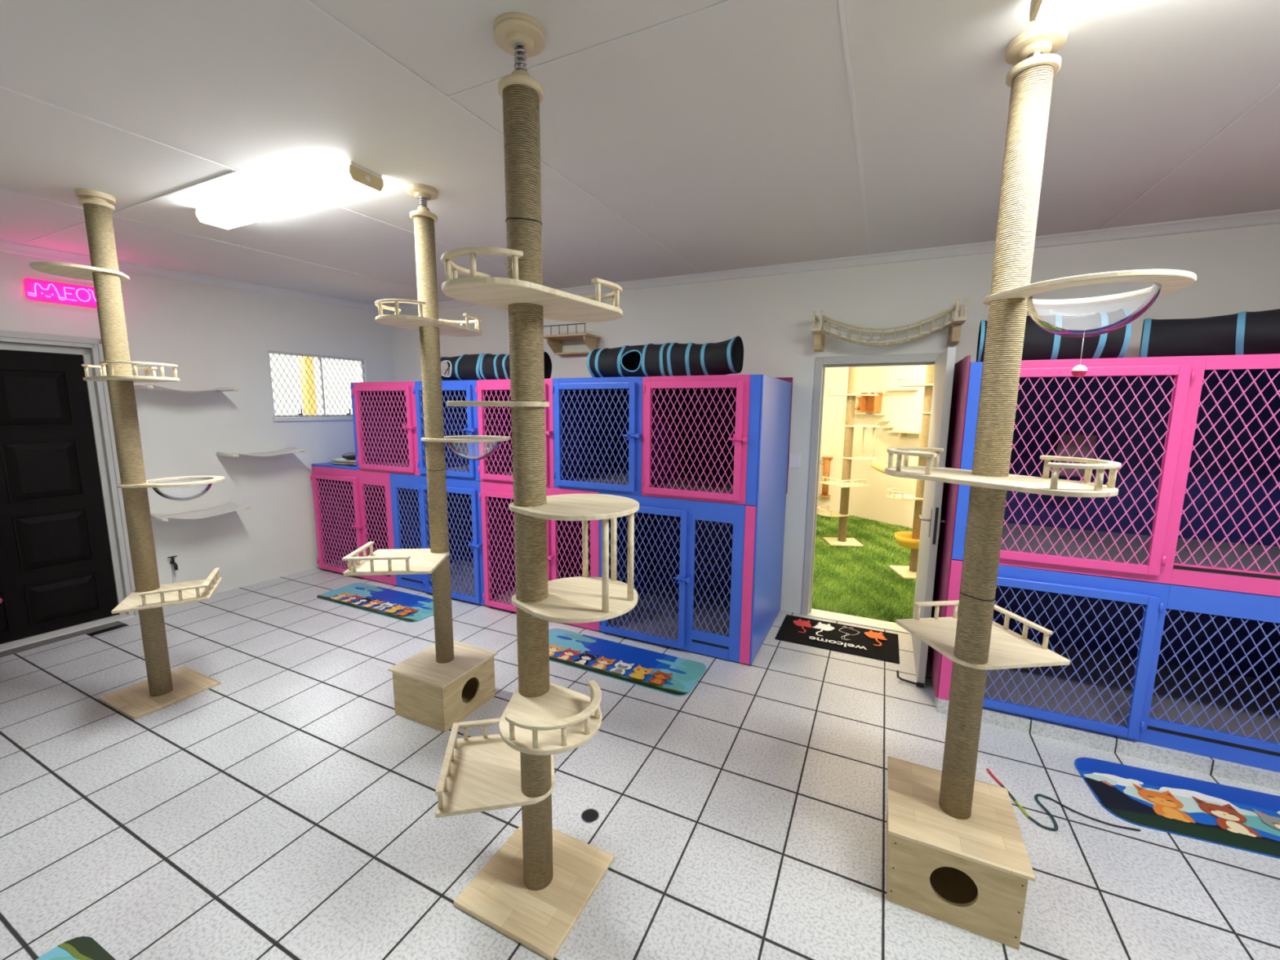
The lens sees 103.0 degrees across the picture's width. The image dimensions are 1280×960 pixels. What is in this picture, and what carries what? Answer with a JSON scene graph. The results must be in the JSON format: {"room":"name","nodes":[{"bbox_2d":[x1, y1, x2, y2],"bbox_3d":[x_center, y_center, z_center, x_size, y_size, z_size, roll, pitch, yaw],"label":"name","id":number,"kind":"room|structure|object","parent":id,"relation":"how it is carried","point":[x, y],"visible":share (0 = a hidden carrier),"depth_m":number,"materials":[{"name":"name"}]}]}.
{"room":"cat boarding room","nodes":[
{"label":"cat boarding room","id":0,"kind":"room"},
{"bbox_2d":[0,251,395,607],"bbox_3d":[-4.420,-0.199,3.381,0.160,2.825,6.400,5,9,29],"label":"wall","id":1,"kind":"structure","parent":0,"point":[215,336],"depth_m":4.51,"materials":[{"name":"paint"}]},
{"bbox_2d":[0,349,119,644],"bbox_3d":[-4.376,0.126,3.507,0.064,2.012,0.945,5,9,29],"label":"door","id":2,"kind":"structure","parent":1,"relation":"in","point":[56,572],"depth_m":3.67,"materials":[{"name":"black wood"}]},
{"bbox_2d":[23,277,97,308],"bbox_3d":[-4.057,-1.326,3.646,0.025,0.145,0.450,5,9,29],"label":"sign","id":3,"kind":"object","parent":1,"relation":"attached to","point":[37,290],"visible":0.84,"depth_m":3.59,"materials":[{"name":"pink"}]},
{"bbox_2d":[0,613,134,657],"bbox_3d":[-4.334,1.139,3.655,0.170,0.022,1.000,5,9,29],"label":"trim","id":4,"kind":"structure","parent":1,"relation":"attached to","point":[16,643],"depth_m":3.74,"materials":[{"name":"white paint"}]},
{"bbox_2d":[0,329,138,615],"bbox_3d":[-4.340,0.072,3.516,0.150,2.153,1.108,5,9,29],"label":"trim","id":5,"kind":"structure","parent":1,"relation":"attached to","point":[98,391],"depth_m":3.86,"materials":[{"name":"grey paint"}]},
{"bbox_2d":[167,555,177,583],"bbox_3d":[-3.883,0.845,4.262,0.091,0.420,0.060,5,9,29],"label":"water tap","id":6,"kind":"object","parent":1,"relation":"attached to","point":[174,565],"visible":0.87,"depth_m":4.25,"materials":[{"name":"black metal"}]},
{"bbox_2d":[133,383,239,392],"bbox_3d":[-3.666,-0.735,4.125,0.356,0.057,0.582,5,9,29],"label":"shelf","id":7,"kind":"object","parent":1,"relation":"attached to","point":[148,386],"visible":0.98,"depth_m":4.01,"materials":[{"name":"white wood"}]},
{"bbox_2d":[0,240,391,314],"bbox_3d":[-4.273,-1.519,3.215,0.055,0.160,5.970,5,9,29],"label":"trim","id":8,"kind":"structure","parent":1,"relation":"attached to","point":[5,246],"depth_m":4.16,"materials":[{"name":"white paint"}]},
{"bbox_2d":[150,502,251,521],"bbox_3d":[-3.677,0.273,4.264,0.356,0.063,0.592,5,9,29],"label":"shelf","id":9,"kind":"object","parent":1,"relation":"attached to","point":[230,507],"visible":0.98,"depth_m":4.31,"materials":[{"name":"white wood"}]},
{"bbox_2d":[216,447,308,457],"bbox_3d":[-3.425,-0.246,4.641,0.356,0.057,0.592,5,9,29],"label":"shelf","id":10,"kind":"object","parent":1,"relation":"attached to","point":[291,450],"visible":1,"depth_m":4.71,"materials":[{"name":"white wood"}]},
{"bbox_2d":[267,351,364,421],"bbox_3d":[-3.271,-0.945,5.235,0.100,0.660,0.985,5,9,29],"label":"window","id":11,"kind":"structure","parent":1,"relation":"in","point":[299,417],"depth_m":5.18,"materials":[{"name":"white paint"}]},
{"bbox_2d":[0,0,1279,306],"bbox_3d":[-1.039,-1.328,1.642,8.500,0.168,6.440,4,9,25],"label":"ceiling","id":12,"kind":"structure","parent":0,"point":[678,137],"depth_m":1.93,"materials":[{"name":"paint"}]},
{"bbox_2d":[195,161,383,230],"bbox_3d":[-1.804,-1.409,2.566,1.284,0.073,0.163,4,9,25],"label":"fluorescent light","id":13,"kind":"object","parent":12,"relation":"attached to","point":[349,180],"visible":1,"depth_m":2.46,"materials":[{"name":"white paint"}]},
{"bbox_2d":[1029,0,1109,22],"bbox_3d":[1.542,-1.152,0.961,1.284,0.073,0.163,4,9,25],"label":"fluorescent light","id":14,"kind":"object","parent":12,"relation":"attached to","point":[1038,9],"visible":1,"depth_m":1.25,"materials":[{"name":"white paint"}]},
{"bbox_2d":[0,567,1279,959],"bbox_3d":[-1.056,1.441,1.948,8.315,0.060,6.190,4,9,25],"label":"floor","id":15,"kind":"structure","parent":0,"point":[283,808],"depth_m":2.12,"materials":[{"name":"tile"}]},
{"bbox_2d":[35,936,115,959],"bbox_3d":[-1.304,1.506,1.182,1.260,0.021,0.430,4,9,24],"label":"mat","id":16,"kind":"object","parent":15,"relation":"on","point":[82,948],"visible":1,"depth_m":1.56,"materials":[{"name":"teal"}]},
{"bbox_2d":[86,623,128,635],"bbox_3d":[-3.980,1.119,3.809,0.080,0.002,0.210,4,9,25],"label":"floor slot","id":17,"kind":"object","parent":15,"relation":"on","point":[121,625],"visible":1,"depth_m":3.80,"materials":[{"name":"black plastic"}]},
{"bbox_2d":[29,188,225,719],"bbox_3d":[-2.679,-0.105,2.812,0.752,2.726,0.608,4,9,25],"label":"cat tree","id":18,"kind":"object","parent":15,"relation":"on","point":[163,687],"visible":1,"depth_m":2.74,"materials":[{"name":"brown wood"}]},
{"bbox_2d":[116,475,225,488],"bbox_3d":[-2.650,0.011,2.905,0.380,0.016,0.446,4,9,25],"label":"shelf","id":19,"kind":"object","parent":18,"relation":"attached to","point":[144,483],"depth_m":2.82,"materials":[{"name":"brown wood"}]},
{"bbox_2d":[148,477,214,500],"bbox_3d":[-2.636,0.058,2.942,0.290,0.122,0.290,4,9,25],"label":"bowl","id":20,"kind":"object","parent":18,"relation":"on","point":[153,482],"depth_m":2.90,"materials":[{"name":"clear plastic"}]},
{"bbox_2d":[310,462,396,585],"bbox_3d":[-2.579,0.355,5.356,1.124,1.084,1.087,4,9,25],"label":"cage","id":21,"kind":"object","parent":15,"relation":"on","point":[353,507],"visible":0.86,"depth_m":5.02,"materials":[{"name":"pink metal"}]},
{"bbox_2d":[332,463,355,466],"bbox_3d":[-2.849,-0.163,5.083,0.323,0.010,0.244,4,9,25],"label":"magazine","id":22,"kind":"object","parent":21,"relation":"on","point":[332,464],"visible":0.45,"depth_m":4.97,"materials":[{"name":"grey paper"}]},
{"bbox_2d":[333,462,355,465],"bbox_3d":[-2.844,-0.173,5.080,0.327,0.010,0.250,4,9,25],"label":"magazine","id":23,"kind":"object","parent":22,"relation":"on","point":[333,462],"visible":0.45,"depth_m":4.98,"materials":[{"name":"beige paper"}]},
{"bbox_2d":[334,461,355,464],"bbox_3d":[-2.834,-0.183,5.074,0.320,0.010,0.240,6,10,33],"label":"magazine","id":24,"kind":"object","parent":23,"relation":"on","point":[335,461],"visible":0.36,"depth_m":4.95,"materials":[{"name":"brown paper"}]},
{"bbox_2d":[331,460,355,462],"bbox_3d":[-2.856,-0.196,5.082,0.320,0.010,0.240,3,9,20],"label":"magazine","id":25,"kind":"object","parent":24,"relation":"on","point":[331,460],"visible":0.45,"depth_m":4.98,"materials":[{"name":"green paper"}]},
{"bbox_2d":[333,457,355,462],"bbox_3d":[-2.847,-0.206,5.077,0.320,0.010,0.240,5,9,30],"label":"magazine","id":26,"kind":"object","parent":25,"relation":"on","point":[340,459],"visible":0.47,"depth_m":4.97,"materials":[{"name":"white paper"}]},
{"bbox_2d":[342,452,355,459],"bbox_3d":[-2.780,-0.242,5.050,0.310,0.068,0.310,4,9,25],"label":"cushion","id":27,"kind":"object","parent":26,"relation":"on","point":[350,455],"visible":0.38,"depth_m":4.92,"materials":[{"name":"black fabric"}]},
{"bbox_2d":[350,381,419,475],"bbox_3d":[-2.094,-0.527,5.000,0.826,0.813,1.087,4,9,25],"label":"cage","id":28,"kind":"object","parent":21,"relation":"on","point":[384,413],"visible":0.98,"depth_m":4.65,"materials":[{"name":"pink metal"}]},
{"bbox_2d":[316,582,433,622],"bbox_3d":[-2.226,1.039,4.411,1.240,0.021,0.430,4,9,25],"label":"mat","id":29,"kind":"object","parent":15,"relation":"on","point":[394,604],"visible":0.98,"depth_m":4.38,"materials":[{"name":"teal fabric"}]},
{"bbox_2d":[342,183,510,732],"bbox_3d":[-1.107,-0.073,2.656,0.864,2.740,0.561,-7,11,-42],"label":"cat tree","id":30,"kind":"object","parent":15,"relation":"on","point":[439,686],"visible":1,"depth_m":2.68,"materials":[{"name":"brown wood"}]},
{"bbox_2d":[421,435,510,442],"bbox_3d":[-0.913,-0.223,2.762,0.385,0.016,0.409,4,9,25],"label":"shelf","id":31,"kind":"object","parent":30,"relation":"attached to","point":[428,438],"depth_m":2.65,"materials":[{"name":"brown wood"}]},
{"bbox_2d":[444,436,501,460],"bbox_3d":[-0.905,-0.172,2.782,0.300,0.127,0.300,4,9,25],"label":"bowl","id":32,"kind":"object","parent":30,"relation":"on","point":[480,439],"depth_m":2.72,"materials":[{"name":"clear plastic"}]},
{"bbox_2d":[389,472,484,604],"bbox_3d":[-1.586,0.440,4.888,1.074,1.063,1.087,4,9,25],"label":"cage","id":33,"kind":"object","parent":15,"relation":"on","point":[409,493],"visible":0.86,"depth_m":4.55,"materials":[{"name":"blue wood"}]},
{"bbox_2d":[413,380,479,480],"bbox_3d":[-1.409,-0.475,4.676,0.688,0.813,1.087,4,9,25],"label":"cage","id":34,"kind":"object","parent":33,"relation":"on","point":[457,420],"visible":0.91,"depth_m":4.24,"materials":[{"name":"blue metal"}]},
{"bbox_2d":[435,12,639,959],"bbox_3d":[-0.337,0.084,1.629,0.671,2.728,0.645,-1,8,-11],"label":"cat tree","id":35,"kind":"object","parent":15,"relation":"on","point":[534,890],"visible":1,"depth_m":1.60,"materials":[{"name":"brown wood"}]},
{"bbox_2d":[479,480,599,631],"bbox_3d":[-0.601,0.515,4.422,1.118,1.063,1.087,4,9,25],"label":"cage","id":36,"kind":"object","parent":15,"relation":"on","point":[564,538],"visible":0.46,"depth_m":4.17,"materials":[{"name":"pink metal"}]},
{"bbox_2d":[475,378,554,487],"bbox_3d":[-0.769,-0.427,4.373,0.728,0.813,1.087,4,9,25],"label":"cage","id":37,"kind":"object","parent":36,"relation":"on","point":[497,467],"visible":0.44,"depth_m":4.04,"materials":[{"name":"pink metal"}]},
{"bbox_2d":[440,351,551,380],"bbox_3d":[-1.317,-0.968,4.391,1.183,0.246,0.269,4,9,25],"label":"tunnel","id":38,"kind":"object","parent":37,"relation":"on","point":[482,366],"visible":0.62,"depth_m":4.29,"materials":[{"name":"black fabric"}]},
{"bbox_2d":[551,377,642,495],"bbox_3d":[-0.110,-0.377,4.062,0.728,0.813,1.087,4,9,25],"label":"cage","id":39,"kind":"object","parent":36,"relation":"on","point":[597,421],"visible":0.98,"depth_m":3.75,"materials":[{"name":"blue metal"}]},
{"bbox_2d":[581,808,599,822],"bbox_3d":[-0.207,1.393,2.113,0.076,0.002,0.076,4,9,25],"label":"floor drain","id":40,"kind":"object","parent":15,"relation":"on","point":[590,815],"visible":1,"depth_m":2.11,"materials":[{"name":"grey metal"}]},
{"bbox_2d":[548,628,706,696],"bbox_3d":[-0.203,1.195,3.438,1.260,0.021,0.430,5,9,26],"label":"mat","id":41,"kind":"object","parent":15,"relation":"on","point":[656,671],"visible":0.93,"depth_m":3.37,"materials":[{"name":"teal fabric"}]},
{"bbox_2d":[599,492,755,664],"bbox_3d":[0.417,0.592,3.941,1.136,1.063,1.087,4,9,25],"label":"cage","id":42,"kind":"object","parent":15,"relation":"on","point":[694,560],"visible":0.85,"depth_m":3.56,"materials":[{"name":"blue metal"}]},
{"bbox_2d":[641,374,761,506],"bbox_3d":[0.579,-0.325,3.736,0.796,0.813,1.087,4,9,25],"label":"cage","id":43,"kind":"object","parent":42,"relation":"on","point":[700,433],"visible":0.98,"depth_m":3.43,"materials":[{"name":"pink metal"}]},
{"bbox_2d":[586,336,743,377],"bbox_3d":[0.157,-0.854,3.612,1.123,0.262,0.256,5,9,29],"label":"tunnel","id":44,"kind":"object","parent":43,"relation":"on","point":[726,357],"visible":0.92,"depth_m":3.48,"materials":[{"name":"black fabric"}]},
{"bbox_2d":[749,374,791,664],"bbox_3d":[0.957,0.225,3.675,0.012,1.872,1.030,4,9,25],"label":"board","id":45,"kind":"object","parent":15,"relation":"on","point":[775,393],"visible":1,"depth_m":3.55,"materials":[{"name":"blue wood"}]},
{"bbox_2d":[774,614,899,663],"bbox_3d":[1.468,1.161,3.790,0.820,0.018,0.490,4,9,25],"label":"mat","id":46,"kind":"object","parent":15,"relation":"on","point":[852,640],"visible":1,"depth_m":3.76,"materials":[{"name":"black fabric"}]},
{"bbox_2d":[884,22,1196,949],"bbox_3d":[1.163,0.088,1.662,0.652,2.740,0.656,-1,8,-7],"label":"cat tree","id":47,"kind":"object","parent":15,"relation":"on","point":[957,854],"visible":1,"depth_m":1.63,"materials":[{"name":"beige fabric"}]},
{"bbox_2d":[1071,337,1087,377],"bbox_3d":[1.296,-0.360,1.496,0.036,0.114,0.036,4,9,25],"label":"toy","id":48,"kind":"object","parent":47,"relation":"hanging from","point":[1079,371],"visible":1,"depth_m":1.49,"materials":[{"name":"white plastic"}]},
{"bbox_2d":[982,269,1196,308],"bbox_3d":[1.278,-0.545,1.480,0.465,0.016,0.430,4,9,25],"label":"shelf","id":49,"kind":"object","parent":47,"relation":"attached to","point":[1165,281],"depth_m":1.40,"materials":[{"name":"brown wood"}]},
{"bbox_2d":[1026,282,1163,337],"bbox_3d":[1.297,-0.486,1.478,0.320,0.137,0.320,4,9,25],"label":"bowl","id":50,"kind":"object","parent":47,"relation":"on","point":[1151,293],"depth_m":1.48,"materials":[{"name":"clear plastic"}]},
{"bbox_2d":[986,768,1140,831],"bbox_3d":[1.746,1.401,2.141,0.524,0.008,0.254,8,11,42],"label":"toy","id":51,"kind":"object","parent":15,"relation":"on","point":[1037,795],"visible":0.98,"depth_m":2.14,"materials":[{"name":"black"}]},
{"bbox_2d":[1074,757,1279,858],"bbox_3d":[2.620,1.413,2.093,1.260,0.015,0.430,4,9,21],"label":"mat","id":52,"kind":"object","parent":15,"relation":"on","point":[1233,817],"visible":1,"depth_m":2.19,"materials":[{"name":"blue"}]},
{"bbox_2d":[817,367,848,511],"bbox_3d":[2.909,-0.853,8.249,1.050,2.775,0.100,4,9,25],"label":"wall","id":53,"kind":"structure","parent":0,"point":[834,407],"depth_m":8.12,"materials":[{"name":"beige paint"}]},
{"bbox_2d":[817,456,832,500],"bbox_3d":[2.982,-0.021,8.197,0.179,0.705,0.136,4,9,25],"label":"post","id":54,"kind":"object","parent":53,"relation":"attached to","point":[826,460],"visible":0.97,"depth_m":8.15,"materials":[{"name":"orange wood"}]},
{"bbox_2d":[391,223,1279,613],"bbox_3d":[0.397,-0.323,4.545,8.150,2.825,0.140,4,9,25],"label":"wall","id":55,"kind":"structure","parent":0,"point":[1237,270],"depth_m":3.78,"materials":[{"name":"paint"}]},
{"bbox_2d":[543,323,601,355],"bbox_3d":[-0.632,-1.287,4.678,0.490,0.239,0.267,4,9,25],"label":"shelf","id":56,"kind":"object","parent":55,"relation":"attached to","point":[554,342],"visible":0.79,"depth_m":4.66,"materials":[{"name":"brown wood"}]},
{"bbox_2d":[776,377,792,493],"bbox_3d":[0.836,-0.376,4.235,0.800,0.925,0.013,4,9,25],"label":"board","id":57,"kind":"object","parent":55,"relation":"attached to","point":[786,379],"visible":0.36,"depth_m":4.04,"materials":[{"name":"white wood"}]},
{"bbox_2d":[788,453,800,467],"bbox_3d":[1.238,-0.155,4.077,0.084,0.116,0.011,4,9,25],"label":"light switch","id":58,"kind":"object","parent":55,"relation":"attached to","point":[794,458],"visible":1,"depth_m":4.07,"materials":[{"name":"white plastic"}]},
{"bbox_2d":[390,208,1279,314],"bbox_3d":[0.547,-1.665,4.178,7.550,0.062,0.055,4,9,25],"label":"trim","id":59,"kind":"structure","parent":55,"relation":"attached to","point":[1266,217],"depth_m":3.47,"materials":[{"name":"white paint"}]},
{"bbox_2d":[806,608,911,634],"bbox_3d":[1.758,1.128,4.076,0.795,0.008,0.160,4,9,25],"label":"trim","id":60,"kind":"structure","parent":55,"relation":"attached to","point":[863,621],"depth_m":4.07,"materials":[{"name":"white paint"}]},
{"bbox_2d":[800,352,942,615],"bbox_3d":[1.770,0.104,3.936,0.885,2.075,0.157,4,9,25],"label":"trim","id":61,"kind":"structure","parent":55,"relation":"attached to","point":[916,359],"depth_m":3.98,"materials":[{"name":"grey paint"}]},
{"bbox_2d":[810,297,968,351],"bbox_3d":[1.714,-1.072,3.574,0.952,0.275,0.268,4,9,25],"label":"bridge","id":62,"kind":"object","parent":55,"relation":"attached to","point":[954,326],"visible":1,"depth_m":3.52,"materials":[{"name":"brown wood"}]},
{"bbox_2d":[896,346,955,688],"bbox_3d":[1.875,0.210,3.346,0.215,2.024,0.827,4,9,25],"label":"door","id":63,"kind":"structure","parent":55,"relation":"in","point":[931,521],"depth_m":3.07,"materials":[{"name":"grey paint"}]},
{"bbox_2d":[927,653,1279,791],"bbox_3d":[2.804,1.268,2.913,1.998,0.075,1.090,4,9,25],"label":"trim","id":64,"kind":"structure","parent":55,"relation":"attached to","point":[1246,774],"depth_m":2.50,"materials":[{"name":"tile"}]},
{"bbox_2d":[937,558,1279,772],"bbox_3d":[2.774,0.833,2.840,1.947,0.806,1.078,4,9,25],"label":"cage","id":65,"kind":"object","parent":64,"relation":"on","point":[1196,670],"visible":0.68,"depth_m":2.67,"materials":[{"name":"blue metal"}]},
{"bbox_2d":[951,353,1279,596],"bbox_3d":[2.782,-0.084,2.710,1.947,1.043,1.078,4,9,25],"label":"cage","id":66,"kind":"object","parent":65,"relation":"on","point":[1195,440],"visible":0.7,"depth_m":2.83,"materials":[{"name":"pink metal"}]},
{"bbox_2d":[927,355,970,697],"bbox_3d":[1.906,0.228,3.208,0.012,1.883,1.052,4,9,25],"label":"board","id":67,"kind":"object","parent":66,"relation":"attached to","point":[962,368],"visible":0.64,"depth_m":2.89,"materials":[{"name":"black wood"}]},
{"bbox_2d":[976,307,1131,361],"bbox_3d":[2.156,-0.749,2.700,0.603,0.262,0.264,5,9,30],"label":"tunnel","id":68,"kind":"object","parent":66,"relation":"on","point":[1039,344],"visible":0.59,"depth_m":2.58,"materials":[{"name":"black fabric"}]},
{"bbox_2d":[1048,432,1097,476],"bbox_3d":[2.568,-0.152,3.032,0.180,0.250,0.150,4,9,25],"label":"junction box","id":69,"kind":"object","parent":66,"relation":"attached to","point":[1066,437],"visible":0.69,"depth_m":2.97,"materials":[{"name":"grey plastic"}]},
{"bbox_2d":[1139,308,1279,357],"bbox_3d":[3.122,-0.716,2.462,0.261,0.278,1.000,-7,11,-43],"label":"tunnel","id":70,"kind":"object","parent":66,"relation":"on","point":[1246,332],"visible":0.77,"depth_m":2.56,"materials":[{"name":"black fabric"}]},
{"bbox_2d":[811,514,915,622],"bbox_3d":[2.867,0.877,6.152,3.600,0.060,4.570,4,9,25],"label":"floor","id":71,"kind":"structure","parent":0,"point":[820,519],"depth_m":5.12,"materials":[{"name":"green plant"}]},
{"bbox_2d":[817,366,879,546],"bbox_3d":[2.573,-0.575,6.229,0.650,2.764,0.599,-2,8,-17],"label":"cat tree","id":72,"kind":"object","parent":71,"relation":"on","point":[845,483],"visible":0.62,"depth_m":6.25,"materials":[{"name":"brown wood"}]},
{"bbox_2d":[811,514,915,622],"bbox_3d":[2.607,0.833,6.113,2.296,0.035,4.311,4,9,25],"label":"artificial grass","id":73,"kind":"structure","parent":71,"relation":"on","point":[824,520],"depth_m":5.32,"materials":[{"name":"green"}]},
{"bbox_2d":[886,364,934,579],"bbox_3d":[2.837,-0.411,5.089,0.578,2.764,0.484,1,8,5],"label":"cat tree","id":74,"kind":"object","parent":71,"relation":"on","point":[910,540],"visible":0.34,"depth_m":5.12,"materials":[{"name":"brown wood"}]},
{"bbox_2d":[871,459,908,478],"bbox_3d":[2.773,-0.121,5.610,0.100,0.151,0.570,-2,8,-15],"label":"tunnel","id":75,"kind":"object","parent":74,"relation":"hanging from","point":[876,464],"visible":0.44,"depth_m":5.74,"materials":[{"name":"brown fabric"}]},
{"bbox_2d":[894,531,919,549],"bbox_3d":[2.769,0.617,5.170,0.344,0.110,0.344,1,8,5],"label":"basket","id":76,"kind":"object","parent":74,"relation":"on","point":[910,540],"depth_m":5.14,"materials":[{"name":"yellow wicker"}]},
{"bbox_2d":[848,364,926,528],"bbox_3d":[4.133,-0.636,6.801,0.100,2.775,2.920,-4,9,-31],"label":"wall","id":77,"kind":"structure","parent":0,"point":[904,409],"depth_m":7.53,"materials":[{"name":"beige paint"}]},
{"bbox_2d":[854,392,882,413],"bbox_3d":[3.392,-1.154,7.677,0.200,0.320,0.420,-4,9,-31],"label":"wall box","id":78,"kind":"object","parent":77,"relation":"attached to","point":[868,403],"visible":0.82,"depth_m":7.66,"materials":[{"name":"orange wood"}]},
{"bbox_2d":[854,396,860,409],"bbox_3d":[3.351,-1.166,7.763,0.120,0.200,0.110,-4,9,-31],"label":"shelf","id":79,"kind":"object","parent":78,"relation":"attached to","point":[858,406],"visible":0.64,"depth_m":7.72,"materials":[{"name":"orange wood"}]},
{"bbox_2d":[877,419,890,421],"bbox_3d":[3.576,-0.870,7.465,0.140,0.022,0.120,-4,9,-31],"label":"step","id":80,"kind":"structure","parent":77,"relation":"attached to","point":[877,420],"depth_m":7.42,"materials":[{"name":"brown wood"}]},
{"bbox_2d":[880,426,894,427],"bbox_3d":[3.609,-0.773,7.423,0.140,0.022,0.130,-4,9,-31],"label":"step","id":81,"kind":"structure","parent":77,"relation":"attached to","point":[881,426],"depth_m":7.38,"materials":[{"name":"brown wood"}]},
{"bbox_2d":[886,430,897,432],"bbox_3d":[3.668,-0.699,7.334,0.140,0.022,0.160,-4,9,-31],"label":"step","id":82,"kind":"structure","parent":77,"relation":"attached to","point":[891,431],"depth_m":7.34,"materials":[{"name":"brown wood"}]},
{"bbox_2d":[884,388,919,391],"bbox_3d":[3.705,-1.277,7.218,0.120,0.018,0.450,-4,9,-31],"label":"wall shelf","id":83,"kind":"object","parent":77,"relation":"attached to","point":[906,389],"visible":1,"depth_m":7.21,"materials":[{"name":"brown wood"}]},
{"bbox_2d":[895,431,920,439],"bbox_3d":[3.787,-0.626,7.087,0.200,0.088,0.360,-4,9,-31],"label":"wall shelf","id":84,"kind":"object","parent":77,"relation":"attached to","point":[901,433],"visible":0.67,"depth_m":7.18,"materials":[{"name":"brown wood"}]},
{"label":"outside","id":85,"kind":"structure","parent":0,"visible":0},
{"bbox_3d":[-7.328,0.743,6.903,7.750,0.060,13.000,4,9,25],"label":"ground","id":86,"kind":"structure","parent":85,"visible":0},
{"bbox_2d":[298,355,317,414],"bbox_3d":[-3.988,-0.681,6.178,0.100,3.100,0.100,4,9,25],"label":"post","id":87,"kind":"object","parent":86,"relation":"on","point":[311,366],"visible":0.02,"depth_m":6.08,"materials":[{"name":"yellow"}]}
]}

